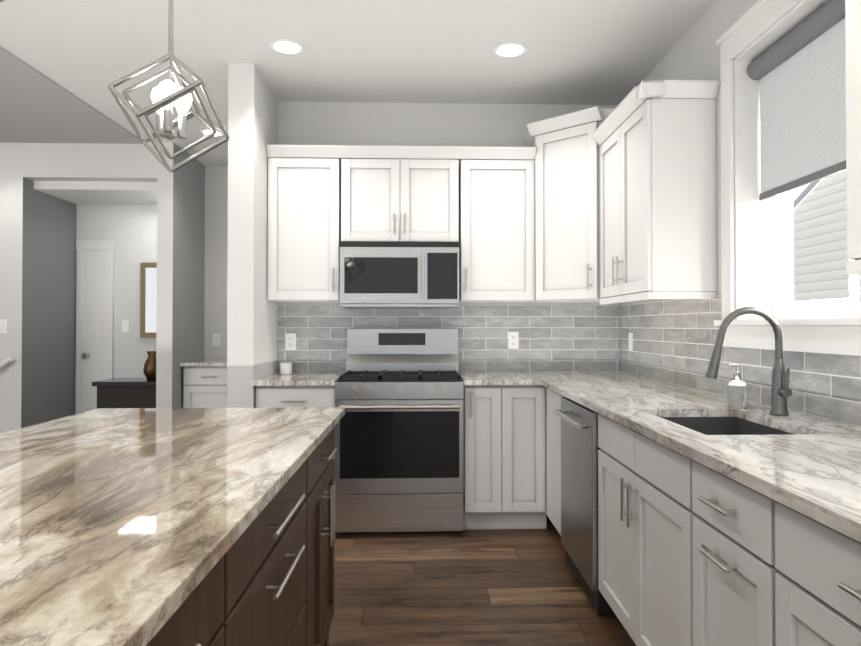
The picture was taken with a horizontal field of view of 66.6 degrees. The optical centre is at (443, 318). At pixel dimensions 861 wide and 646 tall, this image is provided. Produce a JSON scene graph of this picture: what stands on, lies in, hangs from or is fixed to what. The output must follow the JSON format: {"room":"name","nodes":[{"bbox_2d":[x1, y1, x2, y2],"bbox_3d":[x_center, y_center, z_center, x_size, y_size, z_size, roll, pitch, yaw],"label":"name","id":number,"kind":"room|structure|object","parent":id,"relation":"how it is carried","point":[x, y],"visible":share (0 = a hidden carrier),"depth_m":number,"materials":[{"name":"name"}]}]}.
{"room":"kitchen","nodes":[
{"label":"kitchen","id":0,"kind":"room"},
{"bbox_2d":[0,142,183,433],"bbox_3d":[-5.157,-0.090,5.441,5.782,2.770,0.150,0,-1,-2],"label":"wall","id":1,"kind":"structure","parent":0,"point":[21,164],"depth_m":5.46,"materials":[{"name":"paint"}]},
{"bbox_2d":[0,319,7,332],"bbox_3d":[-3.646,0.064,5.409,0.072,0.116,0.012,0,-1,-2],"label":"light switch","id":2,"kind":"object","parent":1,"relation":"attached to","point":[3,325],"visible":1,"depth_m":5.41,"materials":[{"name":"white plastic"}]},
{"bbox_2d":[0,357,12,369],"bbox_3d":[-4.395,0.939,5.339,1.726,1.246,0.079,0,-1,-2],"label":"handrail","id":3,"kind":"object","parent":1,"relation":"attached to","point":[6,362],"visible":0.91,"depth_m":5.34,"materials":[{"name":"white wood"}]},
{"bbox_2d":[32,181,156,424],"bbox_3d":[-3.016,0.051,5.989,1.199,2.500,0.799,0,-1,-2],"label":"wall","id":4,"kind":"structure","parent":0,"point":[68,214],"depth_m":6.09,"materials":[{"name":"paint"}]},
{"bbox_2d":[76,240,114,413],"bbox_3d":[-3.337,0.279,6.235,0.355,2.050,0.075,0,-1,-2],"label":"hall door","id":5,"kind":"structure","parent":4,"relation":"in","point":[95,290],"depth_m":6.26,"materials":[{"name":"white wood"}]},
{"bbox_2d":[122,320,128,331],"bbox_3d":[-3.056,0.074,6.280,0.072,0.116,0.012,0,-1,-2],"label":"light switch","id":6,"kind":"object","parent":4,"relation":"attached to","point":[125,325],"visible":1,"depth_m":6.28,"materials":[{"name":"white plastic"}]},
{"bbox_2d":[140,263,156,337],"bbox_3d":[-2.701,-0.176,6.284,0.410,0.720,0.032,0,-1,-2],"label":"mirror","id":7,"kind":"object","parent":4,"relation":"attached to","point":[148,292],"visible":0.36,"depth_m":6.26,"materials":[{"name":"gold metal"}]},
{"bbox_2d":[184,152,207,361],"bbox_3d":[-2.348,-0.085,5.943,0.132,2.770,0.600,0,-1,-2],"label":"wall","id":8,"kind":"structure","parent":0,"point":[192,241],"depth_m":5.99,"materials":[{"name":"paint"}]},
{"bbox_2d":[204,166,227,358],"bbox_3d":[-1.888,-0.080,6.354,1.079,2.770,0.150,0,-1,-2],"label":"wall","id":9,"kind":"structure","parent":0,"point":[216,244],"depth_m":6.27,"materials":[{"name":"paint"}]},
{"bbox_2d":[213,334,219,345],"bbox_3d":[-2.175,0.204,6.261,0.072,0.116,0.008,0,-1,-2],"label":"electrical outlet","id":10,"kind":"object","parent":9,"relation":"attached to","point":[216,339],"visible":1,"depth_m":6.26,"materials":[{"name":"white plastic"}]},
{"bbox_2d":[227,63,277,407],"bbox_3d":[-1.196,-0.105,4.136,0.150,2.770,0.649,0,-1,-2],"label":"wall","id":11,"kind":"structure","parent":0,"point":[252,333],"depth_m":3.82,"materials":[{"name":"paint"}]},
{"bbox_2d":[0,0,714,165],"bbox_3d":[-2.341,-1.562,2.377,11.200,0.135,13.000,0,-1,-2],"label":"ceiling","id":12,"kind":"structure","parent":0,"point":[596,52],"depth_m":3.68,"materials":[{"name":"paint"}]},
{"bbox_2d":[108,0,229,172],"bbox_3d":[-0.843,-0.981,2.022,0.329,1.063,0.344,0,-1,-2],"label":"pendant light","id":13,"kind":"object","parent":12,"relation":"hanging from","point":[166,95],"visible":1,"depth_m":2.00,"materials":[{"name":"silver metal"}]},
{"bbox_2d":[200,129,221,135],"bbox_3d":[-1.837,-1.473,5.196,0.190,0.008,0.190,0,-1,-2],"label":"recessed light","id":14,"kind":"object","parent":12,"relation":"in","point":[205,131],"visible":0.56,"depth_m":5.17,"materials":[{"name":"white"}]},
{"bbox_2d":[269,39,304,54],"bbox_3d":[-0.862,-1.491,3.598,0.190,0.008,0.190,0,-1,-2],"label":"recessed light","id":15,"kind":"object","parent":12,"relation":"in","point":[286,46],"visible":1,"depth_m":3.58,"materials":[{"name":"white plastic"}]},
{"bbox_2d":[493,42,526,57],"bbox_3d":[0.367,-1.491,3.641,0.190,0.008,0.190,0,-1,-2],"label":"recessed light","id":16,"kind":"object","parent":12,"relation":"in","point":[510,49],"visible":1,"depth_m":3.62,"materials":[{"name":"white plastic"}]},
{"bbox_2d":[278,101,620,372],"bbox_3d":[0.068,-0.090,5.501,2.770,2.770,1.990,0,-1,-2],"label":"wall","id":17,"kind":"structure","parent":0,"point":[397,124],"depth_m":4.51,"materials":[{"name":"paint"}]},
{"bbox_2d":[266,144,353,301],"bbox_3d":[-0.862,-0.601,4.313,0.523,0.975,0.327,0,-1,-2],"label":"upper cabinet","id":18,"kind":"object","parent":17,"relation":"attached to","point":[311,191],"depth_m":4.16,"materials":[{"name":"white wood"}]},
{"bbox_2d":[354,145,461,243],"bbox_3d":[-0.286,-0.787,4.335,0.753,0.603,0.327,0,-1,-2],"label":"upper cabinet","id":19,"kind":"object","parent":17,"relation":"attached to","point":[402,193],"depth_m":4.18,"materials":[{"name":"white wood"}]},
{"bbox_2d":[340,241,458,308],"bbox_3d":[-0.283,-0.275,4.269,0.748,0.410,0.447,0,-1,-2],"label":"over-the-range microwave","id":20,"kind":"object","parent":19,"relation":"attached to","point":[395,275],"visible":1,"depth_m":4.09,"materials":[{"name":"silver metal"}]},
{"bbox_2d":[278,305,617,372],"bbox_3d":[0.038,0.139,4.494,2.340,0.459,0.002,0,-1,-2],"label":"tile backsplash","id":21,"kind":"structure","parent":17,"relation":"attached to","point":[552,338],"depth_m":4.50,"materials":[{"name":"grey tile"}]},
{"bbox_2d":[285,333,295,349],"bbox_3d":[-1.042,0.159,4.451,0.072,0.116,0.008,0,-1,-2],"label":"electrical outlet","id":22,"kind":"object","parent":21,"relation":"attached to","point":[290,341],"visible":1,"depth_m":4.45,"materials":[{"name":"white plastic"}]},
{"bbox_2d":[508,332,518,348],"bbox_3d":[0.477,0.149,4.503,0.072,0.116,0.008,0,-1,-2],"label":"electrical outlet","id":23,"kind":"object","parent":21,"relation":"attached to","point":[513,340],"visible":1,"depth_m":4.50,"materials":[{"name":"white plastic"}]},
{"bbox_2d":[459,146,521,301],"bbox_3d":[0.305,-0.600,4.353,0.551,0.975,0.327,0,-1,-2],"label":"upper cabinet","id":24,"kind":"object","parent":17,"relation":"attached to","point":[490,250],"depth_m":4.20,"materials":[{"name":"white wood"}]},
{"bbox_2d":[522,104,639,303],"bbox_3d":[0.884,-0.677,4.182,0.716,1.124,0.711,0,-1,-2],"label":"upper cabinet","id":25,"kind":"object","parent":17,"relation":"attached to","point":[562,156],"depth_m":4.05,"materials":[{"name":"white wood"}]},
{"bbox_2d":[329,514,635,645],"bbox_3d":[-2.341,1.310,2.345,11.200,0.100,13.000,0,-1,-2],"label":"floor","id":26,"kind":"structure","parent":0,"point":[503,587],"depth_m":3.02,"materials":[{"name":"brown wood"}]},
{"bbox_2d":[92,378,155,408],"bbox_3d":[-2.777,0.931,6.012,0.680,0.740,0.450,0,-1,-2],"label":"console table","id":27,"kind":"object","parent":26,"relation":"on","point":[126,392],"visible":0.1,"depth_m":5.82,"materials":[{"name":"grey wood"}]},
{"bbox_2d":[143,351,155,379],"bbox_3d":[-2.687,0.431,6.026,0.150,0.259,0.146,0,-1,-2],"label":"decorative vase","id":28,"kind":"object","parent":27,"relation":"on","point":[149,370],"visible":0.85,"depth_m":5.98,"materials":[{"name":"brown ceramic"}]},
{"bbox_2d":[180,359,226,407],"bbox_3d":[-1.809,0.843,5.950,0.940,0.915,0.632,0,-1,-2],"label":"base cabinet","id":29,"kind":"object","parent":26,"relation":"on","point":[205,383],"visible":0.21,"depth_m":5.67,"materials":[{"name":"white wood"}]},
{"bbox_2d":[140,411,344,645],"bbox_3d":[-0.774,0.799,0.604,0.912,0.884,3.800,0,-1,-2],"label":"kitchen island","id":30,"kind":"object","parent":26,"relation":"on","point":[273,585],"depth_m":1.49,"materials":[{"name":"brown wood"}]},
{"bbox_2d":[0,407,344,645],"bbox_3d":[-0.794,0.340,0.578,0.950,0.030,3.940,0,-1,-2],"label":"island countertop","id":31,"kind":"structure","parent":30,"relation":"on","point":[109,517],"depth_m":1.17,"materials":[{"name":"beige stone"}]},
{"bbox_2d":[256,379,338,530],"bbox_3d":[-0.883,0.838,4.150,0.468,0.884,0.616,0,-1,-2],"label":"base cabinet","id":32,"kind":"object","parent":26,"relation":"on","point":[266,397],"depth_m":3.85,"materials":[{"name":"white wood"}]},
{"bbox_2d":[253,373,342,386],"bbox_3d":[-0.884,0.380,4.139,0.470,0.030,0.653,0,-1,-2],"label":"countertop","id":33,"kind":"structure","parent":32,"relation":"on","point":[294,379],"depth_m":3.87,"materials":[{"name":"grey stone"}]},
{"bbox_2d":[280,362,291,374],"bbox_3d":[-1.037,0.328,4.302,0.076,0.077,0.075,0,-1,-2],"label":"candle jar","id":34,"kind":"object","parent":33,"relation":"on","point":[285,368],"visible":1,"depth_m":4.27,"materials":[{"name":"white wax"}]},
{"bbox_2d":[335,329,463,533],"bbox_3d":[-0.268,0.672,4.101,0.746,1.215,0.697,0,-1,-2],"label":"range","id":35,"kind":"object","parent":26,"relation":"on","point":[399,452],"visible":0.98,"depth_m":3.82,"materials":[{"name":"silver metal"}]},
{"bbox_2d":[460,375,512,529],"bbox_3d":[0.251,0.839,4.189,0.282,0.884,0.616,0,-1,-2],"label":"base cabinet","id":36,"kind":"object","parent":26,"relation":"on","point":[488,411],"depth_m":3.89,"materials":[{"name":"white wood"}]},
{"bbox_2d":[458,372,644,386],"bbox_3d":[0.674,0.381,4.192,1.132,0.030,0.653,0,-1,-2],"label":"countertop","id":37,"kind":"structure","parent":36,"relation":"on","point":[471,379],"depth_m":4.04,"materials":[{"name":"grey stone"}]},
{"bbox_2d":[513,387,532,528],"bbox_3d":[0.444,0.839,4.196,0.343,0.884,0.616,0,-1,-2],"label":"base cabinet","id":38,"kind":"object","parent":26,"relation":"on","point":[522,396],"depth_m":3.90,"materials":[{"name":"white wood"}]},
{"bbox_2d":[533,383,588,534],"bbox_3d":[0.906,0.833,3.661,0.702,0.884,0.525,0,-1,-2],"label":"base cabinet","id":39,"kind":"object","parent":26,"relation":"on","point":[546,424],"depth_m":3.88,"materials":[{"name":"white wood"}]},
{"bbox_2d":[553,397,617,617],"bbox_3d":[0.900,0.832,3.080,0.673,0.872,0.619,0,-1,-2],"label":"dishwasher","id":40,"kind":"object","parent":26,"relation":"on","point":[579,481],"visible":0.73,"depth_m":2.94,"materials":[{"name":"silver metal"}]},
{"bbox_2d":[595,411,800,627],"bbox_3d":[0.977,0.820,2.498,0.640,0.884,0.535,0,-1,-2],"label":"base cabinet","id":41,"kind":"object","parent":26,"relation":"on","point":[611,432],"depth_m":2.54,"materials":[{"name":"white wood"}]},
{"bbox_2d":[541,379,780,418],"bbox_3d":[0.936,0.370,3.192,0.678,0.030,1.365,0,-1,-2],"label":"countertop","id":42,"kind":"structure","parent":41,"relation":"on","point":[608,397],"depth_m":2.87,"materials":[{"name":"grey stone"}]},
{"bbox_2d":[728,364,746,407],"bbox_3d":[1.154,0.262,2.577,0.068,0.169,0.068,0,-1,-2],"label":"soap bottle","id":43,"kind":"object","parent":42,"relation":"on","point":[737,391],"visible":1,"depth_m":2.55,"materials":[{"name":"white"}]},
{"bbox_2d":[673,451,748,645],"bbox_3d":[1.008,0.810,1.601,0.640,0.884,0.552,0,-1,-2],"label":"base cabinet","id":44,"kind":"object","parent":26,"relation":"on","point":[721,522],"depth_m":1.71,"materials":[{"name":"white wood"}]},
{"bbox_2d":[625,419,852,645],"bbox_3d":[0.992,0.815,2.047,0.640,0.884,0.606,0,-1,-2],"label":"base cabinet","id":45,"kind":"object","parent":26,"relation":"on","point":[648,465],"depth_m":2.17,"materials":[{"name":"white wood"}]},
{"bbox_2d":[706,307,791,415],"bbox_3d":[1.081,0.151,2.323,0.296,0.386,0.090,0,-1,-2],"label":"faucet","id":46,"kind":"object","parent":45,"relation":"on","point":[780,391],"depth_m":2.32,"materials":[{"name":"silver metal"}]},
{"bbox_2d":[745,487,860,645],"bbox_3d":[1.031,0.802,0.926,0.640,0.884,1.062,0,-1,-2],"label":"base cabinet","id":47,"kind":"object","parent":26,"relation":"on","point":[805,577],"depth_m":1.30,"materials":[{"name":"white wood"}]},
{"bbox_2d":[661,431,860,542],"bbox_3d":[1.024,0.341,0.646,0.678,0.030,2.550,0,-1,-2],"label":"countertop","id":48,"kind":"structure","parent":47,"relation":"on","point":[818,477],"depth_m":1.50,"materials":[{"name":"grey stone"}]},
{"bbox_2d":[661,417,792,434],"bbox_3d":[0.941,0.492,2.212,0.394,0.234,0.614,0,-1,-2],"label":"sink","id":49,"kind":"object","parent":48,"relation":"in","point":[704,425],"depth_m":2.51,"materials":[{"name":"grey metal"}]},
{"bbox_2d":[621,0,860,325],"bbox_3d":[1.491,-0.148,0.272,0.225,2.770,8.559,0,-1,-2],"label":"wall","id":50,"kind":"structure","parent":0,"point":[693,53],"depth_m":3.14,"materials":[{"name":"paint"}]},
{"bbox_2d":[602,80,720,299],"bbox_3d":[1.102,-0.610,3.480,0.328,0.975,0.827,0,-1,-2],"label":"upper cabinet","id":51,"kind":"object","parent":50,"relation":"attached to","point":[604,206],"depth_m":3.07,"materials":[{"name":"white wood"}]},
{"bbox_2d":[618,295,860,426],"bbox_3d":[1.319,0.108,1.760,0.002,0.459,5.552,0,-1,-2],"label":"tile backsplash","id":52,"kind":"structure","parent":50,"relation":"attached to","point":[674,341],"depth_m":3.09,"materials":[{"name":"grey tile"}]},
{"bbox_2d":[629,333,632,350],"bbox_3d":[1.224,0.152,4.302,0.012,0.116,0.072,0,-1,-2],"label":"light switch","id":53,"kind":"object","parent":52,"relation":"attached to","point":[631,341],"visible":0.96,"depth_m":4.28,"materials":[{"name":"white plastic"}]},
{"bbox_2d":[714,0,860,355],"bbox_3d":[1.390,-0.583,2.340,0.265,1.405,1.340,0,-1,-2],"label":"window unit","id":54,"kind":"structure","parent":50,"relation":"in","point":[757,270],"depth_m":2.88,"materials":[{"name":"white"}]},
{"bbox_2d":[747,0,845,200],"bbox_3d":[1.400,-0.835,2.343,0.086,0.620,1.100,0,-1,-2],"label":"roller blind","id":55,"kind":"object","parent":54,"relation":"attached to","point":[798,71],"visible":0.98,"depth_m":2.54,"materials":[{"name":"fabric"}]},
{"bbox_2d":[845,0,860,267],"bbox_3d":[1.175,-0.633,1.362,0.328,0.976,0.561,0,-1,-2],"label":"upper cabinet","id":56,"kind":"object","parent":50,"relation":"attached to","point":[853,87],"depth_m":1.60,"materials":[{"name":"white wood"}]},
{"label":"outside","id":57,"kind":"structure","parent":0,"visible":0},
{"bbox_2d":[793,170,848,300],"bbox_3d":[4.400,-1.242,7.109,0.300,7.110,12.000,0,-1,-2],"label":"neighboring house siding","id":58,"kind":"structure","parent":57,"point":[820,233],"depth_m":7.76,"materials":[{"name":"white"}]}
]}

